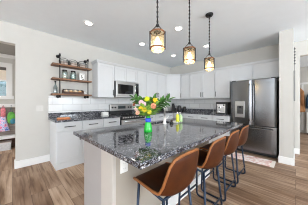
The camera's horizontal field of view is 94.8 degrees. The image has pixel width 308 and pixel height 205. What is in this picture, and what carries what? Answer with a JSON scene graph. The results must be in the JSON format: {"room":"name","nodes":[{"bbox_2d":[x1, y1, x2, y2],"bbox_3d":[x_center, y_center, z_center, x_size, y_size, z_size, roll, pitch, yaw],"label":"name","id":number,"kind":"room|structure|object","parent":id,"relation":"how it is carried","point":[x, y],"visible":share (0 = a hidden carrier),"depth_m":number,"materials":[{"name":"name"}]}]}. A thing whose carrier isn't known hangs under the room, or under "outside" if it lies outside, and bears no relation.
{"room":"kitchen","nodes":[
{"label":"kitchen","id":0,"kind":"room"},
{"bbox_2d":[0,57,14,125],"bbox_3d":[-4.130,-0.070,2.645,3.100,2.620,1.900,0,0,-45],"label":"wall","id":1,"kind":"structure","parent":0,"point":[4,60],"depth_m":3.98,"materials":[{"name":"paint"}]},
{"bbox_2d":[0,62,13,98],"bbox_3d":[-4.229,-0.585,3.719,0.780,0.990,0.120,0,0,-45],"label":"window","id":2,"kind":"structure","parent":1,"relation":"in","point":[5,68],"depth_m":3.88,"materials":[{"name":"white paint"}]},
{"bbox_2d":[0,70,5,79],"bbox_3d":[-4.234,-0.750,3.742,0.535,0.260,0.020,0,0,-45],"label":"roller shade","id":3,"kind":"object","parent":2,"relation":"attached to","point":[2,72],"depth_m":3.85,"materials":[{"name":"beige fabric"}]},
{"bbox_2d":[0,107,14,135],"bbox_3d":[-4.535,0.519,3.397,2.190,0.762,0.021,0,0,-45],"label":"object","id":4,"kind":"structure","parent":1,"relation":"attached to","point":[11,127],"depth_m":3.92,"materials":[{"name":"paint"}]},
{"bbox_2d":[0,53,14,58],"bbox_3d":[-4.769,-1.265,3.143,2.900,0.090,0.050,0,0,-45],"label":"trim","id":5,"kind":"structure","parent":1,"relation":"attached to","point":[1,55],"depth_m":3.87,"materials":[{"name":"white paint"}]},
{"bbox_2d":[0,104,14,106],"bbox_3d":[-4.530,0.083,3.392,2.190,0.085,0.034,0,0,-45],"label":"trim","id":6,"kind":"structure","parent":1,"relation":"attached to","point":[1,105],"depth_m":3.88,"materials":[{"name":"white paint"}]},
{"bbox_2d":[0,43,14,55],"bbox_3d":[-4.130,-1.360,2.645,3.100,0.100,1.900,0,0,-45],"label":"ceiling","id":7,"kind":"structure","parent":0,"point":[7,49],"depth_m":3.50,"materials":[{"name":"grey paint"}]},
{"bbox_2d":[0,20,170,161],"bbox_3d":[-2.595,-0.110,2.736,9.400,2.700,0.140,0,0,-45],"label":"wall","id":8,"kind":"structure","parent":0,"point":[35,50],"depth_m":2.90,"materials":[{"name":"paint"}]},
{"bbox_2d":[14,154,49,168],"bbox_3d":[-2.453,1.170,2.867,0.535,0.140,0.156,0,0,-45],"label":"baseboard","id":9,"kind":"structure","parent":8,"relation":"attached to","point":[36,160],"depth_m":2.79,"materials":[{"name":"white paint"}]},
{"bbox_2d":[36,106,42,110],"bbox_3d":[-2.333,0.120,2.892,0.116,0.116,0.010,0,0,-45],"label":"light switch","id":10,"kind":"object","parent":8,"relation":"attached to","point":[38,108],"visible":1,"depth_m":2.89,"materials":[{"name":"white plastic"}]},
{"bbox_2d":[51,53,91,98],"bbox_3d":[-1.854,-0.571,3.218,0.780,0.948,0.223,0,0,-45],"label":"shelf","id":11,"kind":"object","parent":8,"relation":"attached to","point":[58,95],"visible":1,"depth_m":3.15,"materials":[{"name":"brown wood"}]},
{"bbox_2d":[60,58,68,64],"bbox_3d":[-1.969,-0.897,3.101,0.178,0.156,0.137,0,0,-45],"label":"wire basket","id":12,"kind":"object","parent":11,"relation":"on","point":[63,61],"visible":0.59,"depth_m":3.06,"materials":[{"name":"black metal"}]},
{"bbox_2d":[62,89,83,93],"bbox_3d":[-1.839,-0.242,3.217,0.416,0.103,0.150,0,0,-45],"label":"wooden tray","id":13,"kind":"object","parent":11,"relation":"on","point":[63,91],"visible":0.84,"depth_m":3.15,"materials":[{"name":"brown wood"}]},
{"bbox_2d":[69,60,77,65],"bbox_3d":[-1.839,-0.897,3.232,0.178,0.156,0.137,0,0,-45],"label":"wire basket","id":14,"kind":"object","parent":11,"relation":"on","point":[72,64],"visible":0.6,"depth_m":3.19,"materials":[{"name":"black metal"}]},
{"bbox_2d":[79,73,84,79],"bbox_3d":[-1.697,-0.601,3.337,0.120,0.170,0.024,0,0,-45],"label":"framed sign","id":15,"kind":"object","parent":11,"relation":"on","point":[81,75],"visible":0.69,"depth_m":3.32,"materials":[{"name":"white plastic"}]},
{"bbox_2d":[77,61,86,67],"bbox_3d":[-1.708,-0.897,3.362,0.178,0.156,0.137,0,0,-45],"label":"wire basket","id":16,"kind":"object","parent":11,"relation":"on","point":[80,64],"visible":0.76,"depth_m":3.32,"materials":[{"name":"black metal"}]},
{"bbox_2d":[92,62,113,97],"bbox_3d":[-1.301,-0.552,3.673,0.438,0.845,0.366,0,0,-45],"label":"upper cabinet","id":17,"kind":"object","parent":8,"relation":"attached to","point":[102,74],"visible":1,"depth_m":3.56,"materials":[{"name":"white paint"}]},
{"bbox_2d":[48,96,170,112],"bbox_3d":[-0.766,0.048,4.458,4.140,0.356,0.012,0,0,-45],"label":"backsplash","id":18,"kind":"structure","parent":8,"relation":"attached to","point":[63,104],"depth_m":3.47,"materials":[{"name":"white tile"}]},
{"bbox_2d":[114,66,136,82],"bbox_3d":[-0.890,-0.777,4.109,0.756,0.395,0.330,0,0,-45],"label":"upper cabinet","id":19,"kind":"object","parent":8,"relation":"attached to","point":[120,73],"visible":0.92,"depth_m":3.97,"materials":[{"name":"white paint"}]},
{"bbox_2d":[114,81,138,97],"bbox_3d":[-0.839,-0.357,4.058,0.752,0.425,0.471,0,0,-45],"label":"microwave","id":20,"kind":"object","parent":19,"relation":"attached to","point":[122,89],"visible":0.77,"depth_m":3.88,"materials":[{"name":"silver metal"}]},
{"bbox_2d":[137,70,145,97],"bbox_3d":[-0.490,-0.552,4.509,0.372,0.845,0.330,0,0,-45],"label":"upper cabinet","id":21,"kind":"object","parent":8,"relation":"attached to","point":[141,76],"visible":0.57,"depth_m":4.40,"materials":[{"name":"white paint"}]},
{"bbox_2d":[146,72,165,98],"bbox_3d":[-0.001,-0.552,4.973,0.972,0.845,0.366,0,0,-45],"label":"upper cabinet","id":22,"kind":"object","parent":8,"relation":"attached to","point":[155,83],"visible":0.7,"depth_m":4.83,"materials":[{"name":"white paint"}]},
{"bbox_2d":[0,0,307,67],"bbox_3d":[2.037,-1.510,1.216,13.800,0.100,8.840,0,0,-45],"label":"ceiling","id":23,"kind":"structure","parent":0,"point":[236,26],"depth_m":2.58,"materials":[{"name":"paint"}]},
{"bbox_2d":[84,20,93,25],"bbox_3d":[-1.202,-1.454,2.602,0.170,0.009,0.170,0,0,-45],"label":"recessed light","id":24,"kind":"object","parent":23,"relation":"in","point":[89,23],"visible":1,"depth_m":2.61,"materials":[{"name":"white paint"}]},
{"bbox_2d":[149,0,165,50],"bbox_3d":[0.036,-0.993,1.467,0.148,0.935,0.148,0,0,-45],"label":"pendant lamp","id":25,"kind":"object","parent":23,"relation":"hanging from","point":[157,43],"visible":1,"depth_m":1.46,"materials":[{"name":"black metal"}]},
{"bbox_2d":[154,30,160,36],"bbox_3d":[0.036,-0.704,1.467,0.080,0.058,0.080,0,0,-45],"label":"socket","id":26,"kind":"object","parent":25,"relation":"attached to","point":[157,32],"depth_m":1.45,"materials":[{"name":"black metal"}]},
{"bbox_2d":[174,26,182,30],"bbox_3d":[0.481,-1.454,2.786,0.170,0.009,0.170,0,0,-45],"label":"recessed light","id":27,"kind":"object","parent":23,"relation":"in","point":[177,28],"visible":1,"depth_m":2.78,"materials":[{"name":"white"}]},
{"bbox_2d":[183,0,195,62],"bbox_3d":[0.477,-0.993,1.909,0.148,0.935,0.148,0,0,-45],"label":"pendant lamp","id":28,"kind":"object","parent":23,"relation":"hanging from","point":[189,56],"visible":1,"depth_m":1.90,"materials":[{"name":"beige"}]},
{"bbox_2d":[204,12,214,69],"bbox_3d":[0.918,-0.993,2.349,0.148,0.935,0.148,0,0,-45],"label":"pendant lamp","id":29,"kind":"object","parent":23,"relation":"hanging from","point":[210,14],"visible":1,"depth_m":2.34,"materials":[{"name":"beige"}]},
{"bbox_2d":[0,132,307,204],"bbox_3d":[1.167,1.280,2.086,13.800,0.080,11.300,0,0,-45],"label":"floor","id":30,"kind":"structure","parent":0,"point":[37,184],"depth_m":2.14,"materials":[{"name":"brown wood"}]},
{"bbox_2d":[0,140,11,150],"bbox_3d":[-4.045,1.137,3.620,0.568,0.205,0.268,0,0,-45],"label":"storage bin","id":31,"kind":"object","parent":30,"relation":"on","point":[4,145],"visible":1,"depth_m":3.66,"materials":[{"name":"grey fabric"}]},
{"bbox_2d":[0,134,14,146],"bbox_3d":[-4.408,1.067,3.270,2.190,0.345,0.338,0,0,-45],"label":"bench","id":32,"kind":"object","parent":30,"relation":"on","point":[5,137],"visible":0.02,"depth_m":3.84,"materials":[{"name":"white paint"}]},
{"bbox_2d":[50,121,81,170],"bbox_3d":[-1.828,0.802,2.933,0.443,0.876,0.666,0,0,-45],"label":"base cabinet","id":33,"kind":"object","parent":30,"relation":"on","point":[65,147],"visible":0.81,"depth_m":2.72,"materials":[{"name":"white paint"}]},
{"bbox_2d":[48,111,120,122],"bbox_3d":[-1.521,0.294,3.238,1.358,0.140,0.670,0,0,-45],"label":"countertop","id":34,"kind":"structure","parent":33,"relation":"on","point":[88,115],"depth_m":3.19,"materials":[{"name":"stone"}]},
{"bbox_2d":[82,119,102,162],"bbox_3d":[-1.515,0.802,3.247,0.443,0.876,0.666,0,0,-45],"label":"base cabinet","id":35,"kind":"object","parent":30,"relation":"on","point":[97,123],"visible":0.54,"depth_m":2.99,"materials":[{"name":"white paint"}]},
{"bbox_2d":[103,117,119,126],"bbox_3d":[-1.201,0.802,3.561,0.443,0.876,0.666,0,0,-45],"label":"base cabinet","id":36,"kind":"object","parent":30,"relation":"on","point":[108,122],"visible":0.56,"depth_m":3.35,"materials":[{"name":"white paint"}]},
{"bbox_2d":[109,104,144,124],"bbox_3d":[-0.735,0.635,3.953,0.757,1.170,0.745,0,0,-45],"label":"electric range","id":37,"kind":"object","parent":30,"relation":"on","point":[123,110],"visible":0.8,"depth_m":3.92,"materials":[{"name":"silver metal"}]},
{"bbox_2d":[111,113,135,115],"bbox_3d":[-0.739,0.331,3.957,0.757,0.017,0.595,0,0,-45],"label":"cooktop","id":38,"kind":"object","parent":37,"relation":"in","point":[120,114],"depth_m":3.80,"materials":[{"name":"black glass"}]},
{"bbox_2d":[73,118,242,204],"bbox_3d":[0.247,0.783,1.920,2.095,0.914,1.195,0,0,-45],"label":"kitchen island","id":39,"kind":"object","parent":30,"relation":"on","point":[104,148],"visible":0.8,"depth_m":1.32,"materials":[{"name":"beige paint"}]},
{"bbox_2d":[120,160,127,173],"bbox_3d":[-0.254,0.540,1.209,0.074,0.116,0.010,0,0,-45],"label":"wall outlet","id":40,"kind":"object","parent":39,"relation":"attached to","point":[123,165],"visible":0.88,"depth_m":1.20,"materials":[{"name":"white plastic"}]},
{"bbox_2d":[144,116,151,132],"bbox_3d":[-0.066,0.237,1.568,0.094,0.175,0.094,0,0,-45],"label":"flower vase","id":41,"kind":"object","parent":39,"relation":"on","point":[147,127],"visible":0.96,"depth_m":1.54,"materials":[{"name":"green glass"}]},
{"bbox_2d":[129,94,140,106],"bbox_3d":[-0.173,0.052,1.587,0.220,0.306,0.119,0,0,-1],"label":"sprig","id":42,"kind":"object","parent":41,"relation":"in","point":[136,98],"visible":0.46,"depth_m":1.58,"materials":[{"name":"green plant"}]},
{"bbox_2d":[138,103,149,115],"bbox_3d":[-0.102,0.104,1.518,0.169,0.204,0.155,0,0,-45],"label":"sprig","id":43,"kind":"object","parent":41,"relation":"in","point":[141,104],"visible":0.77,"depth_m":1.50,"materials":[{"name":"green plant"}]},
{"bbox_2d":[147,93,156,105],"bbox_3d":[-0.022,0.048,1.605,0.157,0.315,0.152,0,0,26],"label":"sprig","id":44,"kind":"object","parent":41,"relation":"in","point":[150,100],"visible":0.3,"depth_m":1.57,"materials":[{"name":"green plant"}]},
{"bbox_2d":[147,101,158,116],"bbox_3d":[-0.014,0.094,1.531,0.164,0.224,0.144,0,0,13],"label":"sprig","id":45,"kind":"object","parent":41,"relation":"in","point":[154,112],"visible":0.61,"depth_m":1.51,"materials":[{"name":"green plant"}]},
{"bbox_2d":[150,93,174,110],"bbox_3d":[0.086,0.052,1.568,0.309,0.308,0.155,0,0,-2],"label":"sprig","id":46,"kind":"object","parent":41,"relation":"in","point":[162,100],"visible":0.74,"depth_m":1.56,"materials":[{"name":"green plant"}]},
{"bbox_2d":[157,99,168,124],"bbox_3d":[0.138,0.132,2.182,0.117,0.388,0.176,0,0,-45],"label":"sink faucet","id":47,"kind":"object","parent":39,"relation":"on","point":[164,118],"visible":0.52,"depth_m":2.11,"materials":[{"name":"metal"}]},
{"bbox_2d":[155,114,163,120],"bbox_3d":[-0.006,0.802,4.756,0.460,0.876,0.666,0,0,-45],"label":"base cabinet","id":48,"kind":"object","parent":30,"relation":"on","point":[157,116],"visible":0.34,"depth_m":4.52,"materials":[{"name":"white paint"}]},
{"bbox_2d":[133,148,198,204],"bbox_3d":[0.120,0.800,1.202,0.474,0.877,0.437,0,0,-45],"label":"bar stool","id":49,"kind":"object","parent":30,"relation":"on","point":[168,179],"visible":1,"depth_m":1.04,"materials":[{"name":"brown leather"}]},
{"bbox_2d":[165,113,172,118],"bbox_3d":[0.320,0.802,5.082,0.460,0.876,0.666,0,0,-45],"label":"base cabinet","id":50,"kind":"object","parent":30,"relation":"on","point":[170,115],"visible":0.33,"depth_m":4.88,"materials":[{"name":"white paint"}]},
{"bbox_2d":[174,113,184,117],"bbox_3d":[1.080,0.802,5.067,0.450,0.876,0.666,0,0,45],"label":"base cabinet","id":51,"kind":"object","parent":30,"relation":"on","point":[182,114],"visible":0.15,"depth_m":4.81,"materials":[{"name":"white paint"}]},
{"bbox_2d":[185,114,197,118],"bbox_3d":[1.400,0.802,4.747,0.450,0.876,0.666,0,0,45],"label":"base cabinet","id":52,"kind":"object","parent":30,"relation":"on","point":[192,116],"visible":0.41,"depth_m":4.53,"materials":[{"name":"white paint"}]},
{"bbox_2d":[178,136,225,204],"bbox_3d":[0.554,0.800,1.610,0.474,0.877,0.437,0,0,-45],"label":"bar stool","id":53,"kind":"object","parent":30,"relation":"on","point":[209,159],"visible":0.7,"depth_m":1.45,"materials":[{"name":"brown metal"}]},
{"bbox_2d":[198,114,212,142],"bbox_3d":[1.720,0.802,4.428,0.450,0.876,0.666,0,0,45],"label":"base cabinet","id":54,"kind":"object","parent":30,"relation":"on","point":[203,117],"visible":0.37,"depth_m":4.19,"materials":[{"name":"white paint"}]},
{"bbox_2d":[132,108,230,115],"bbox_3d":[0.854,0.294,4.336,2.020,0.140,2.475,0,0,-45],"label":"countertop","id":55,"kind":"structure","parent":54,"relation":"on","point":[188,111],"depth_m":4.67,"materials":[{"name":"stone"}]},
{"bbox_2d":[216,102,230,113],"bbox_3d":[2.018,0.158,4.143,0.311,0.335,0.456,0,0,45],"label":"espresso machine","id":56,"kind":"object","parent":55,"relation":"on","point":[221,107],"visible":0.95,"depth_m":4.05,"materials":[{"name":"plastic"}]},
{"bbox_2d":[216,102,230,103],"bbox_3d":[2.052,0.016,4.174,0.304,0.052,0.365,0,0,45],"label":"tray","id":57,"kind":"object","parent":56,"relation":"on","point":[216,102],"depth_m":4.04,"materials":[{"name":"black plastic"}]},
{"bbox_2d":[199,130,239,201],"bbox_3d":[0.935,0.800,1.992,0.474,0.877,0.437,0,0,-45],"label":"bar stool","id":58,"kind":"object","parent":30,"relation":"on","point":[231,145],"visible":0.8,"depth_m":1.82,"materials":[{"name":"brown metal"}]},
{"bbox_2d":[213,115,230,140],"bbox_3d":[2.040,0.802,4.108,0.450,0.876,0.666,0,0,45],"label":"base cabinet","id":59,"kind":"object","parent":30,"relation":"on","point":[215,118],"visible":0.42,"depth_m":3.87,"materials":[{"name":"white paint"}]},
{"bbox_2d":[216,125,248,183],"bbox_3d":[1.317,0.800,2.374,0.474,0.877,0.437,0,0,-45],"label":"bar stool","id":60,"kind":"object","parent":30,"relation":"on","point":[243,135],"visible":0.61,"depth_m":2.18,"materials":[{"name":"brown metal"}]},
{"bbox_2d":[227,152,275,167],"bbox_3d":[1.839,1.235,3.394,0.400,0.008,1.620,0,0,-45],"label":"runner rug","id":61,"kind":"object","parent":30,"relation":"on","point":[257,160],"visible":0.5,"depth_m":3.01,"materials":[{"name":"fabric"}]},
{"bbox_2d":[231,77,278,158],"bbox_3d":[2.522,0.333,3.569,0.912,1.785,0.686,0,0,45],"label":"refrigerator","id":62,"kind":"object","parent":30,"relation":"on","point":[254,103],"visible":0.88,"depth_m":3.30,"materials":[{"name":"silver metal"}]},
{"bbox_2d":[306,112,307,134],"bbox_3d":[6.263,0.810,5.343,0.425,0.860,0.700,0,0,-45],"label":"base cabinet","id":63,"kind":"object","parent":30,"relation":"on","point":[306,112],"visible":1,"depth_m":5.47,"materials":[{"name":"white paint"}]},
{"bbox_2d":[171,44,278,117],"bbox_3d":[1.959,-0.110,4.745,0.120,2.700,3.460,0,0,-45],"label":"wall","id":64,"kind":"structure","parent":0,"point":[268,52],"depth_m":4.20,"materials":[{"name":"paint"}]},
{"bbox_2d":[166,76,179,98],"bbox_3d":[0.702,-0.552,5.429,0.689,0.845,0.714,0,0,-45],"label":"upper cabinet","id":65,"kind":"object","parent":64,"relation":"attached to","point":[172,82],"visible":0.64,"depth_m":5.19,"materials":[{"name":"white paint"}]},
{"bbox_2d":[180,75,189,98],"bbox_3d":[1.201,-0.552,5.158,0.384,0.845,0.366,0,0,45],"label":"upper cabinet","id":66,"kind":"object","parent":64,"relation":"attached to","point":[184,80],"visible":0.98,"depth_m":5.04,"materials":[{"name":"white paint"}]},
{"bbox_2d":[91,58,278,75],"bbox_3d":[0.673,-1.003,4.262,4.539,0.056,1.918,0,0,2],"label":"trim","id":67,"kind":"structure","parent":64,"relation":"attached to","point":[273,59],"depth_m":3.96,"materials":[{"name":"white paint"}]},
{"bbox_2d":[171,98,230,108],"bbox_3d":[1.570,0.048,5.040,0.012,0.356,2.468,0,0,-45],"label":"backsplash","id":68,"kind":"structure","parent":64,"relation":"attached to","point":[189,103],"depth_m":5.02,"materials":[{"name":"white tile"}]},
{"bbox_2d":[190,71,215,98],"bbox_3d":[1.643,-0.552,4.717,0.860,0.845,0.366,0,0,45],"label":"upper cabinet","id":69,"kind":"object","parent":64,"relation":"attached to","point":[202,85],"visible":0.98,"depth_m":4.58,"materials":[{"name":"white paint"}]},
{"bbox_2d":[215,68,230,97],"bbox_3d":[2.099,-0.552,4.260,0.428,0.845,0.366,0,0,45],"label":"upper cabinet","id":70,"kind":"object","parent":64,"relation":"attached to","point":[222,77],"visible":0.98,"depth_m":4.15,"materials":[{"name":"white paint"}]},
{"bbox_2d":[230,61,278,81],"bbox_3d":[2.640,-0.782,3.745,1.062,0.385,0.330,0,0,45],"label":"upper cabinet","id":71,"kind":"object","parent":64,"relation":"attached to","point":[266,70],"visible":0.87,"depth_m":3.58,"materials":[{"name":"white paint"}]},
{"bbox_2d":[279,28,293,157],"bbox_3d":[2.998,-0.110,3.189,0.950,2.700,0.210,0,0,-45],"label":"wall","id":72,"kind":"structure","parent":0,"point":[286,37],"depth_m":2.86,"materials":[{"name":"paint"}]},
{"bbox_2d":[278,148,294,165],"bbox_3d":[2.993,1.170,3.183,0.966,0.140,0.242,0,0,-45],"label":"baseboard","id":73,"kind":"structure","parent":72,"relation":"attached to","point":[285,160],"depth_m":2.84,"materials":[{"name":"white paint"}]},
{"bbox_2d":[294,47,295,100],"bbox_3d":[2.832,-0.575,2.853,0.060,1.090,0.029,0,0,-45],"label":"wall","id":74,"kind":"structure","parent":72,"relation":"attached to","point":[294,47],"depth_m":2.83,"materials":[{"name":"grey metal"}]},
{"bbox_2d":[294,40,307,56],"bbox_3d":[5.236,-0.110,1.722,0.140,2.700,5.030,0,0,-45],"label":"wall","id":75,"kind":"structure","parent":0,"point":[301,47],"depth_m":3.36,"materials":[{"name":"paint"}]},
{"bbox_2d":[294,53,299,148],"bbox_3d":[3.442,-0.040,3.403,0.020,2.280,0.095,0,0,-45],"label":"trim","id":76,"kind":"structure","parent":75,"relation":"attached to","point":[297,65],"depth_m":3.39,"materials":[{"name":"paint"}]},
{"bbox_2d":[300,66,307,132],"bbox_3d":[5.996,-0.110,3.592,3.580,2.700,6.600,0,0,-45],"label":"wall","id":77,"kind":"structure","parent":0,"point":[303,70],"depth_m":5.79,"materials":[{"name":"paint"}]},
{"bbox_2d":[300,88,305,111],"bbox_3d":[5.931,-0.120,5.851,0.224,1.000,0.440,0,0,-26],"label":"coat","id":78,"kind":"object","parent":77,"relation":"hanging from","point":[302,96],"visible":0.37,"depth_m":5.70,"materials":[{"name":"brown fabric"}]},
{"bbox_2d":[300,82,307,129],"bbox_3d":[6.214,0.160,5.719,0.025,1.960,2.500,0,0,-45],"label":"trim","id":79,"kind":"structure","parent":77,"relation":"attached to","point":[303,83],"depth_m":5.82,"materials":[{"name":"white paint"}]},
{"label":"outside","id":80,"kind":"structure","parent":0,"visible":0},
{"bbox_2d":[0,81,5,95],"bbox_3d":[-6.223,-0.360,5.091,6.000,3.212,0.047,0,0,-45],"label":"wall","id":81,"kind":"structure","parent":80,"point":[2,83],"depth_m":5.46,"materials":[{"name":"blue"}]},
{"bbox_3d":[-3.947,0.089,3.912,0.012,0.033,0.056,0,0,-45],"label":"coat hook","id":82,"kind":"object","parent":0,"visible":0},
{"bbox_2d":[7,107,14,123],"bbox_3d":[-3.890,0.339,3.867,0.163,0.492,0.110,0,0,-45],"label":"backpack","id":83,"kind":"object","parent":82,"relation":"hanging from","point":[11,115],"visible":0.9,"depth_m":3.84,"materials":[{"name":"green fabric"}]},
{"bbox_3d":[-4.053,0.089,3.806,0.012,0.033,0.056,0,0,-45],"label":"coat hook","id":84,"kind":"object","parent":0,"visible":0},
{"bbox_2d":[0,106,9,131],"bbox_3d":[-4.038,0.429,3.790,0.254,0.683,0.094,0,0,-45],"label":"dress","id":85,"kind":"object","parent":84,"relation":"hanging from","point":[3,122],"visible":1,"depth_m":3.78,"materials":[{"name":"fabric"}]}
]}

